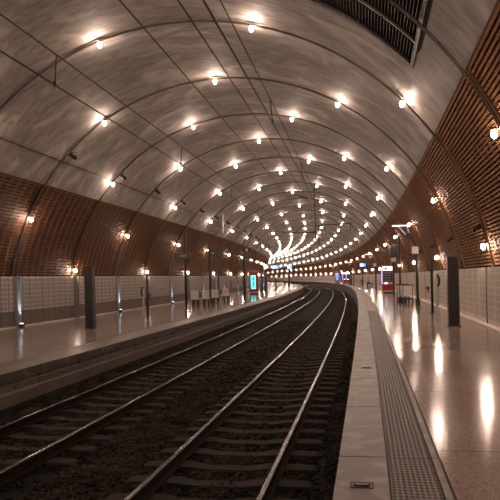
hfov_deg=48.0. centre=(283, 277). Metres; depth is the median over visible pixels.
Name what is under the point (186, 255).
station sign
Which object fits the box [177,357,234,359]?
sleeper
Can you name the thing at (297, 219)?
rib
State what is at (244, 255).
pole
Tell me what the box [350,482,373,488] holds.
hook
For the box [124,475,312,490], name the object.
sleeper
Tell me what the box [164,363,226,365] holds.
sleeper
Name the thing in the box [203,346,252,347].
sleeper
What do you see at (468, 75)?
rib
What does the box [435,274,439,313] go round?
ticket validator
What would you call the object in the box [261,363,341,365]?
sleeper
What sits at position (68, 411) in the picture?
sleeper
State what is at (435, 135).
rib
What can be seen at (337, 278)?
kiosk
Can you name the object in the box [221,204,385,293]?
rib
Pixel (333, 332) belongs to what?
sleeper
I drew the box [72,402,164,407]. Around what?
sleeper
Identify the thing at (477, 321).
baseboard
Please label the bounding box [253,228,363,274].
rib
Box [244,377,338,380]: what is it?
sleeper
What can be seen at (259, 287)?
baseboard
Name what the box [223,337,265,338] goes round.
sleeper
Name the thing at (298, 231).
rib
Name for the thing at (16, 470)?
rail
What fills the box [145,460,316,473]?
sleeper
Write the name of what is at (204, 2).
overhead wire
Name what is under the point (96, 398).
sleeper
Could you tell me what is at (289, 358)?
sleeper
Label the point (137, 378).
sleeper
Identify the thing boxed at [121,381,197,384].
sleeper
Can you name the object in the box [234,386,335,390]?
sleeper
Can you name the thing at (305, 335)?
sleeper
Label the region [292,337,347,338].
sleeper
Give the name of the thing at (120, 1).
overhead wire
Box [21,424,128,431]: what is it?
sleeper
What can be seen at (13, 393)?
wall
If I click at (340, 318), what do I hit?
sleeper
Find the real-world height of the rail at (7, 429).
0.171 m
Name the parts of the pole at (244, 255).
grey plate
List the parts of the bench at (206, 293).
backrest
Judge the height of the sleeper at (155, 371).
0.160 m
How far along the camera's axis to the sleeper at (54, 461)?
8.36 m
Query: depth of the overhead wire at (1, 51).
13.30 m
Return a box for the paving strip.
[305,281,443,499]
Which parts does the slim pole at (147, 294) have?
post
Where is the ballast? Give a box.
[0,285,357,499]
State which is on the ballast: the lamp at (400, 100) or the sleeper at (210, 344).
the sleeper at (210, 344)
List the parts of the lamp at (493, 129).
bulb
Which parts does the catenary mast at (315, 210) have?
arm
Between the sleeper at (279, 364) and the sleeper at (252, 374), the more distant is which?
the sleeper at (279, 364)
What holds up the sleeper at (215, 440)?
on the ballast
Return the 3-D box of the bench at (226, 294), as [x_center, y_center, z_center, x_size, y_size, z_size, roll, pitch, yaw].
[-4.849,1.498,47.324,0.600,1.145,0.570,-1,0,6]
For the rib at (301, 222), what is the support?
attached to the ceiling at (43, 118)
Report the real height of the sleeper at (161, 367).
0.160 m
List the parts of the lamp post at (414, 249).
arm, sign plate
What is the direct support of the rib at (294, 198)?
attached to the ceiling at (43, 118)
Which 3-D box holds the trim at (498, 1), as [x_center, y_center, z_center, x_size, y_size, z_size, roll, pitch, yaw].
[-5.360,-4.286,157.763,36.475,0.082,363.652,-1,0,0]
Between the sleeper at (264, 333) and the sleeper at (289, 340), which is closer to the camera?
the sleeper at (289, 340)
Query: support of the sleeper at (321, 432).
on the ballast
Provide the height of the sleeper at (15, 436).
0.160 m
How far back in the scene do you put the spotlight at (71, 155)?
24.87 m
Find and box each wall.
[0,173,267,275]
[0,276,258,327]
[0,288,303,409]
[263,2,499,276]
[267,267,499,327]
[267,281,357,307]
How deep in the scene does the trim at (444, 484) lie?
5.74 m
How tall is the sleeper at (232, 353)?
0.160 m
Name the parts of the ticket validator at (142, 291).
post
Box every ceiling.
[0,0,496,269]
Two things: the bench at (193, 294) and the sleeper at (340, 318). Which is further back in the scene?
the bench at (193, 294)
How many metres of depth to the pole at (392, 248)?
45.04 m
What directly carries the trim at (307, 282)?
attached to the floor at (452, 373)
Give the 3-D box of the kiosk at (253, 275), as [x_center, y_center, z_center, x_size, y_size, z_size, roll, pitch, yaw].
[-3.564,0.614,67.726,1.070,2.850,0.798,-1,0,-2]
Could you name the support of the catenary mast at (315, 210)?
hanging from the ceiling at (43, 118)
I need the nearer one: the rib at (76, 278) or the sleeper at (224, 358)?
the sleeper at (224, 358)
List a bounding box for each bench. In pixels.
[191,291,200,306]
[202,290,210,305]
[211,290,219,303]
[222,288,229,301]
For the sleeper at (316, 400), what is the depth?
12.22 m
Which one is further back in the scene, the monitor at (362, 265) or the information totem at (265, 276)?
the information totem at (265, 276)
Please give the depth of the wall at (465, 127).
18.58 m
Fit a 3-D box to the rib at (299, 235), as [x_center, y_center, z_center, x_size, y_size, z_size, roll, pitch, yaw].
[4.619,-3.442,114.638,19.812,10.554,0.301,-1,0,1]
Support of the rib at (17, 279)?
attached to the ceiling at (43, 118)
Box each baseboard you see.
[0,287,259,329]
[316,281,499,332]
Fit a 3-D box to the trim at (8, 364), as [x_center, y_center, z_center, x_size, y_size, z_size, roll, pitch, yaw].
[-12.410,2.360,154.183,31.855,0.200,338.188,-1,0,0]
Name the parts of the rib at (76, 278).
foot post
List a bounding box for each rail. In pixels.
[0,285,319,487]
[0,286,311,438]
[124,284,332,499]
[256,283,346,499]
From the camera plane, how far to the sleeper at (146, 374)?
15.79 m
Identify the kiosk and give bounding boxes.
[249,271,258,293]
[335,271,339,282]
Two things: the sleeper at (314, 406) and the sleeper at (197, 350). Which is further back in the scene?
the sleeper at (197, 350)
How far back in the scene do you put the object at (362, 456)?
5.86 m
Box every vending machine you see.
[343,272,345,282]
[346,272,349,283]
[381,266,392,292]
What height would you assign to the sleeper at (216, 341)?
0.160 m
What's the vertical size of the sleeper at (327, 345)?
0.160 m
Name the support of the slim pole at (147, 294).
on the floor at (18, 343)
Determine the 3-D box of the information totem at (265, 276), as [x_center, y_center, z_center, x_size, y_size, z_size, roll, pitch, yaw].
[-2.827,0.795,90.136,0.560,2.450,0.300,-1,0,3]
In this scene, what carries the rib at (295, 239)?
attached to the ceiling at (43, 118)
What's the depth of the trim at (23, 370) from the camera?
17.10 m
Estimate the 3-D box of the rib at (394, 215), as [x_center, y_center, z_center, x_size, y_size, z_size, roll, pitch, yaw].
[-0.484,-3.323,39.888,19.825,10.568,0.303,-1,0,7]
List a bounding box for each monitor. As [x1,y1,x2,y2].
[272,265,278,286]
[287,264,291,280]
[359,263,365,284]
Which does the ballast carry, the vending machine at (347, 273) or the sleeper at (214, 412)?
the sleeper at (214, 412)
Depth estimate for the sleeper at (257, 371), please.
15.89 m
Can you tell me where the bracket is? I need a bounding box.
[209,214,223,233]
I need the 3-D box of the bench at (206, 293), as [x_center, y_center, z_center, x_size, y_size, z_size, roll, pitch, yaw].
[-5.670,1.518,41.214,0.600,1.145,0.570,-1,0,7]
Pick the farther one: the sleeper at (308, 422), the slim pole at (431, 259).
the slim pole at (431, 259)
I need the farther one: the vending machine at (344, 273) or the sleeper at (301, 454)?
the vending machine at (344, 273)
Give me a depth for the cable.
28.30 m
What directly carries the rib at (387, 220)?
attached to the ceiling at (43, 118)
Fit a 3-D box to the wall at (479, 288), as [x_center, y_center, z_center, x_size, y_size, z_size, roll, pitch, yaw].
[-3.765,0.844,157.905,36.685,1.811,364.404,-1,0,0]
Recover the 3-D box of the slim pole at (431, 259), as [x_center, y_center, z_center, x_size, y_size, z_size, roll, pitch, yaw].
[6.051,0.347,23.058,0.350,2.280,0.214,-1,0,8]
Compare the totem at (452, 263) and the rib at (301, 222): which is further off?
the rib at (301, 222)
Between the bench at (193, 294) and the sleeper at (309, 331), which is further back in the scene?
the bench at (193, 294)
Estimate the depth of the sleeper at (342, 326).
29.37 m
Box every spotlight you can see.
[69,152,76,159]
[473,224,481,231]
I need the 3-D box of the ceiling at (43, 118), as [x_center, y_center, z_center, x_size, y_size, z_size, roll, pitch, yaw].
[-13.182,-6.404,157.783,52.451,4.597,363.756,-1,0,0]
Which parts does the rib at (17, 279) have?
foot post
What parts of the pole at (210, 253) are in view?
post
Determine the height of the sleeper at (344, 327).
0.160 m
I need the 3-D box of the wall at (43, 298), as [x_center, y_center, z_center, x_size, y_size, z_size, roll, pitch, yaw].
[-22.730,1.374,156.141,35.640,2.316,355.074,-1,0,0]
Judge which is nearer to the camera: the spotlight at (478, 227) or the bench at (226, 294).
the spotlight at (478, 227)
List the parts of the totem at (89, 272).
edge trim, edge trim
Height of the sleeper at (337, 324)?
0.160 m
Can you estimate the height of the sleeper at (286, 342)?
0.160 m
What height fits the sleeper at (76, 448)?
0.160 m
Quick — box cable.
[0,138,271,255]
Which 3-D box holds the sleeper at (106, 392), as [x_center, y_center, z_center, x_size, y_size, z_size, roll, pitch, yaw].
[-3.624,2.821,13.405,2.500,0.160,0.290,-1,0,9]
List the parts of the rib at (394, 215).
foot post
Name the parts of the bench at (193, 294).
backrest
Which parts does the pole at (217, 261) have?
post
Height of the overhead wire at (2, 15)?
0.644 m
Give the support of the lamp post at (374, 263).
on the floor at (452, 373)
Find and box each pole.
[146,274,150,316]
[208,242,215,302]
[212,245,219,302]
[242,248,251,299]
[385,245,397,294]
[398,236,400,296]
[426,258,434,313]
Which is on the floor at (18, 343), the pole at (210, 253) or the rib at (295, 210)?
the pole at (210, 253)
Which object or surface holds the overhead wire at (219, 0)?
hanging from the ceiling at (43, 118)
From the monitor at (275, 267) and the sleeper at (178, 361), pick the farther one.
the monitor at (275, 267)
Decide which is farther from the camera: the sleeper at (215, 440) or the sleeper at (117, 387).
the sleeper at (117, 387)
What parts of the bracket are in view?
drop post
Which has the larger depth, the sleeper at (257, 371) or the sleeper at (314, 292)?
the sleeper at (314, 292)
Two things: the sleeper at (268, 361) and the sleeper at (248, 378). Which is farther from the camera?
the sleeper at (268, 361)
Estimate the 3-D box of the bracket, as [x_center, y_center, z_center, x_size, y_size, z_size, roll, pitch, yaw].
[-6.371,-5.090,53.315,1.416,1.912,0.120,-1,0,6]
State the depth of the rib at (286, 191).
55.96 m
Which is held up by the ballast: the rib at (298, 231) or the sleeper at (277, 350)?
the sleeper at (277, 350)
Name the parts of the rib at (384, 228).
foot post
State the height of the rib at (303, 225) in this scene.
10.554 m
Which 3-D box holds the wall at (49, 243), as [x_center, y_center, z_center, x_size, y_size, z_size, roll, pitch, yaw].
[-22.230,-1.940,156.268,37.374,4.199,355.744,-1,0,0]
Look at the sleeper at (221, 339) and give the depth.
24.30 m
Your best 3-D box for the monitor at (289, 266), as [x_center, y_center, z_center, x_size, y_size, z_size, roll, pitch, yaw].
[1.179,-0.241,103.643,0.950,4.325,0.218,-1,0,2]
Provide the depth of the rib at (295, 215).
77.31 m
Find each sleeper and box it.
[0,433,114,441]
[0,444,96,452]
[0,457,77,465]
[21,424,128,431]
[41,416,142,422]
[57,409,154,414]
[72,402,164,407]
[86,396,174,400]
[99,391,182,394]
[105,493,299,499]
[110,386,190,389]
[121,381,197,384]
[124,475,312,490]
[133,377,203,380]
[141,373,210,375]
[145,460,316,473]
[148,370,215,372]
[157,366,221,368]
[158,448,319,458]
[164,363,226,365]
[172,360,231,362]
[172,437,322,446]
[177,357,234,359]
[183,355,238,356]
[184,427,325,435]
[188,352,243,354]
[192,350,245,352]
[194,418,327,425]
[199,348,249,349]
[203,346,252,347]
[204,410,329,416]
[208,344,255,345]
[212,342,258,343]
[212,403,331,409]
[214,341,261,342]
[219,339,263,340]
[220,397,333,402]
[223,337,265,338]
[227,392,334,396]
[233,333,272,334]
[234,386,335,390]
[238,382,337,385]
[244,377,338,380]
[249,373,339,376]
[254,370,340,372]
[257,366,340,368]
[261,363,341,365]
[265,360,342,362]
[269,357,342,359]
[271,354,343,356]
[274,352,344,353]
[277,350,344,351]
[278,347,345,349]
[282,345,345,347]
[283,343,346,345]
[285,342,346,343]
[287,340,346,341]
[289,338,346,339]
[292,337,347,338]
[294,334,348,335]
[294,335,347,336]
[296,332,348,333]
[297,331,348,332]
[298,286,321,299]
[301,327,349,328]
[302,326,348,327]
[305,285,349,299]
[305,324,348,325]
[311,318,349,319]
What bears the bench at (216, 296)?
on the floor at (18, 343)
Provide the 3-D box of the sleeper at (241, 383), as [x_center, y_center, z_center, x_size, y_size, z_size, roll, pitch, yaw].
[0.109,2.729,14.098,2.500,0.160,0.290,-1,0,8]
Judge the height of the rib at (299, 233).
10.554 m
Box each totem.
[84,267,96,328]
[260,275,263,290]
[264,275,267,289]
[446,257,460,326]
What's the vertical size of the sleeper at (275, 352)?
0.160 m
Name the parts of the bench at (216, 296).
backrest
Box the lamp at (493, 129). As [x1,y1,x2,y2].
[490,127,497,137]
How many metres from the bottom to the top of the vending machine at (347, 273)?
2.420 m
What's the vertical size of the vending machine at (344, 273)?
2.420 m
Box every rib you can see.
[0,20,497,266]
[11,77,464,326]
[71,113,444,318]
[113,138,429,311]
[144,157,419,306]
[167,171,410,303]
[187,182,403,300]
[200,191,397,298]
[212,198,390,294]
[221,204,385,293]
[229,210,381,293]
[235,215,377,291]
[241,219,374,291]
[246,222,370,290]
[250,225,367,273]
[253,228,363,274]
[256,231,360,274]
[258,233,357,273]
[258,235,354,286]
[260,237,350,271]
[261,239,347,271]
[262,240,344,271]
[387,0,499,128]
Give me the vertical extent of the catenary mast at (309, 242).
4.888 m
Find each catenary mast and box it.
[283,189,351,239]
[297,242,323,259]
[304,227,339,255]
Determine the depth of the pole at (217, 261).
45.53 m
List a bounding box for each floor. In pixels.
[0,282,297,363]
[307,281,499,499]
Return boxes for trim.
[0,172,264,255]
[0,282,299,368]
[0,282,303,384]
[265,0,499,269]
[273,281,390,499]
[306,281,453,499]
[307,282,455,499]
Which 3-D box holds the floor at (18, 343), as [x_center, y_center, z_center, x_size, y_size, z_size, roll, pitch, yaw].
[-18.615,2.561,156.943,43.338,0.300,358.709,-1,0,0]
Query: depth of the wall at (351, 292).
125.49 m
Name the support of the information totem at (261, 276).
on the floor at (18, 343)
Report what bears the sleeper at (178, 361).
on the ballast
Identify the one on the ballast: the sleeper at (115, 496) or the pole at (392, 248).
the sleeper at (115, 496)
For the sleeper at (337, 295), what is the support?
on the ballast
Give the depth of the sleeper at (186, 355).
19.47 m
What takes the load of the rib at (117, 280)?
attached to the ceiling at (43, 118)
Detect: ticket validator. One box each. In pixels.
[140,287,144,316]
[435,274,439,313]
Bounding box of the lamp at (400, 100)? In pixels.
[399,99,403,106]
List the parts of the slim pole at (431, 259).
post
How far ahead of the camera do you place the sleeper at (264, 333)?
26.75 m
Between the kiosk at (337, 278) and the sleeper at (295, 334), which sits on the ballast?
the sleeper at (295, 334)
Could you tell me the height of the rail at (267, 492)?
0.171 m
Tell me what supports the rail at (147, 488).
on the ballast
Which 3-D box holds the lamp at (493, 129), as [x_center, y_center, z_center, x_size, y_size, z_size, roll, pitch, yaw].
[4.518,-3.100,12.001,0.156,0.233,0.156,-1,0,9]
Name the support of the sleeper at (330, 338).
on the ballast
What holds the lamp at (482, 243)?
attached to the rib at (435, 135)
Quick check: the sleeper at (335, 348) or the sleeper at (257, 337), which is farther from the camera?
the sleeper at (257, 337)
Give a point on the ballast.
(98, 474)
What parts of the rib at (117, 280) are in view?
foot post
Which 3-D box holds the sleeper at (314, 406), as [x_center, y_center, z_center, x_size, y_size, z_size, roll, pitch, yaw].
[-0.244,2.738,11.648,2.500,0.160,0.290,-1,0,9]
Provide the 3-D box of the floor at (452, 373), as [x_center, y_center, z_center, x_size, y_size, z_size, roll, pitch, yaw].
[-4.723,1.903,157.885,38.212,0.300,364.298,-1,0,0]
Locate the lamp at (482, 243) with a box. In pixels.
[481,242,485,249]
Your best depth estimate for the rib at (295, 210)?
72.03 m
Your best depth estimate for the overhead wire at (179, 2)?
11.09 m
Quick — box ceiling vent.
[308,0,428,67]
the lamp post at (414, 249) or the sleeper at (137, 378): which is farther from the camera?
the lamp post at (414, 249)
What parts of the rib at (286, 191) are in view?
foot post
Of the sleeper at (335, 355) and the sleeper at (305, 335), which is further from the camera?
the sleeper at (305, 335)
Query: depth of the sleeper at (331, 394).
12.83 m
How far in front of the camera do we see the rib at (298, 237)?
119.98 m
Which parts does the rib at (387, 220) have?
foot post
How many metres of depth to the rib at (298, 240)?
130.68 m
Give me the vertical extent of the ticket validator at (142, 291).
1.626 m
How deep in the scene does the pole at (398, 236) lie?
39.44 m
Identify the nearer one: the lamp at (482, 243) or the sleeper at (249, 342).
the lamp at (482, 243)
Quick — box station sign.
[175,233,190,308]
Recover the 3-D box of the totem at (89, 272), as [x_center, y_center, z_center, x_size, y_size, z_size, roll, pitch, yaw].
[-8.155,0.852,23.615,0.430,2.600,0.280,-1,0,8]
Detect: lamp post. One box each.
[365,254,376,288]
[392,224,420,305]
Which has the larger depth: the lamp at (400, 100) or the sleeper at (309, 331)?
the sleeper at (309, 331)
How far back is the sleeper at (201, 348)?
21.30 m
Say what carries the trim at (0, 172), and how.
attached to the wall at (49, 243)
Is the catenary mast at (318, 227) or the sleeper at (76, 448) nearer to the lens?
the sleeper at (76, 448)
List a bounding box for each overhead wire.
[0,13,302,264]
[0,50,301,265]
[119,0,315,261]
[177,0,324,264]
[202,0,327,264]
[219,0,325,261]
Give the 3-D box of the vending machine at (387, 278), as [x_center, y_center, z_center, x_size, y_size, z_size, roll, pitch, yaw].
[9.308,0.196,50.218,0.950,2.420,0.910,-1,0,6]
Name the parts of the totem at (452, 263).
edge trim, edge trim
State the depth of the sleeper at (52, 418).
10.90 m
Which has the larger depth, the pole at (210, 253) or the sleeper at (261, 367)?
the pole at (210, 253)
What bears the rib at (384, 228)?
attached to the ceiling at (43, 118)
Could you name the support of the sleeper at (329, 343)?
on the ballast

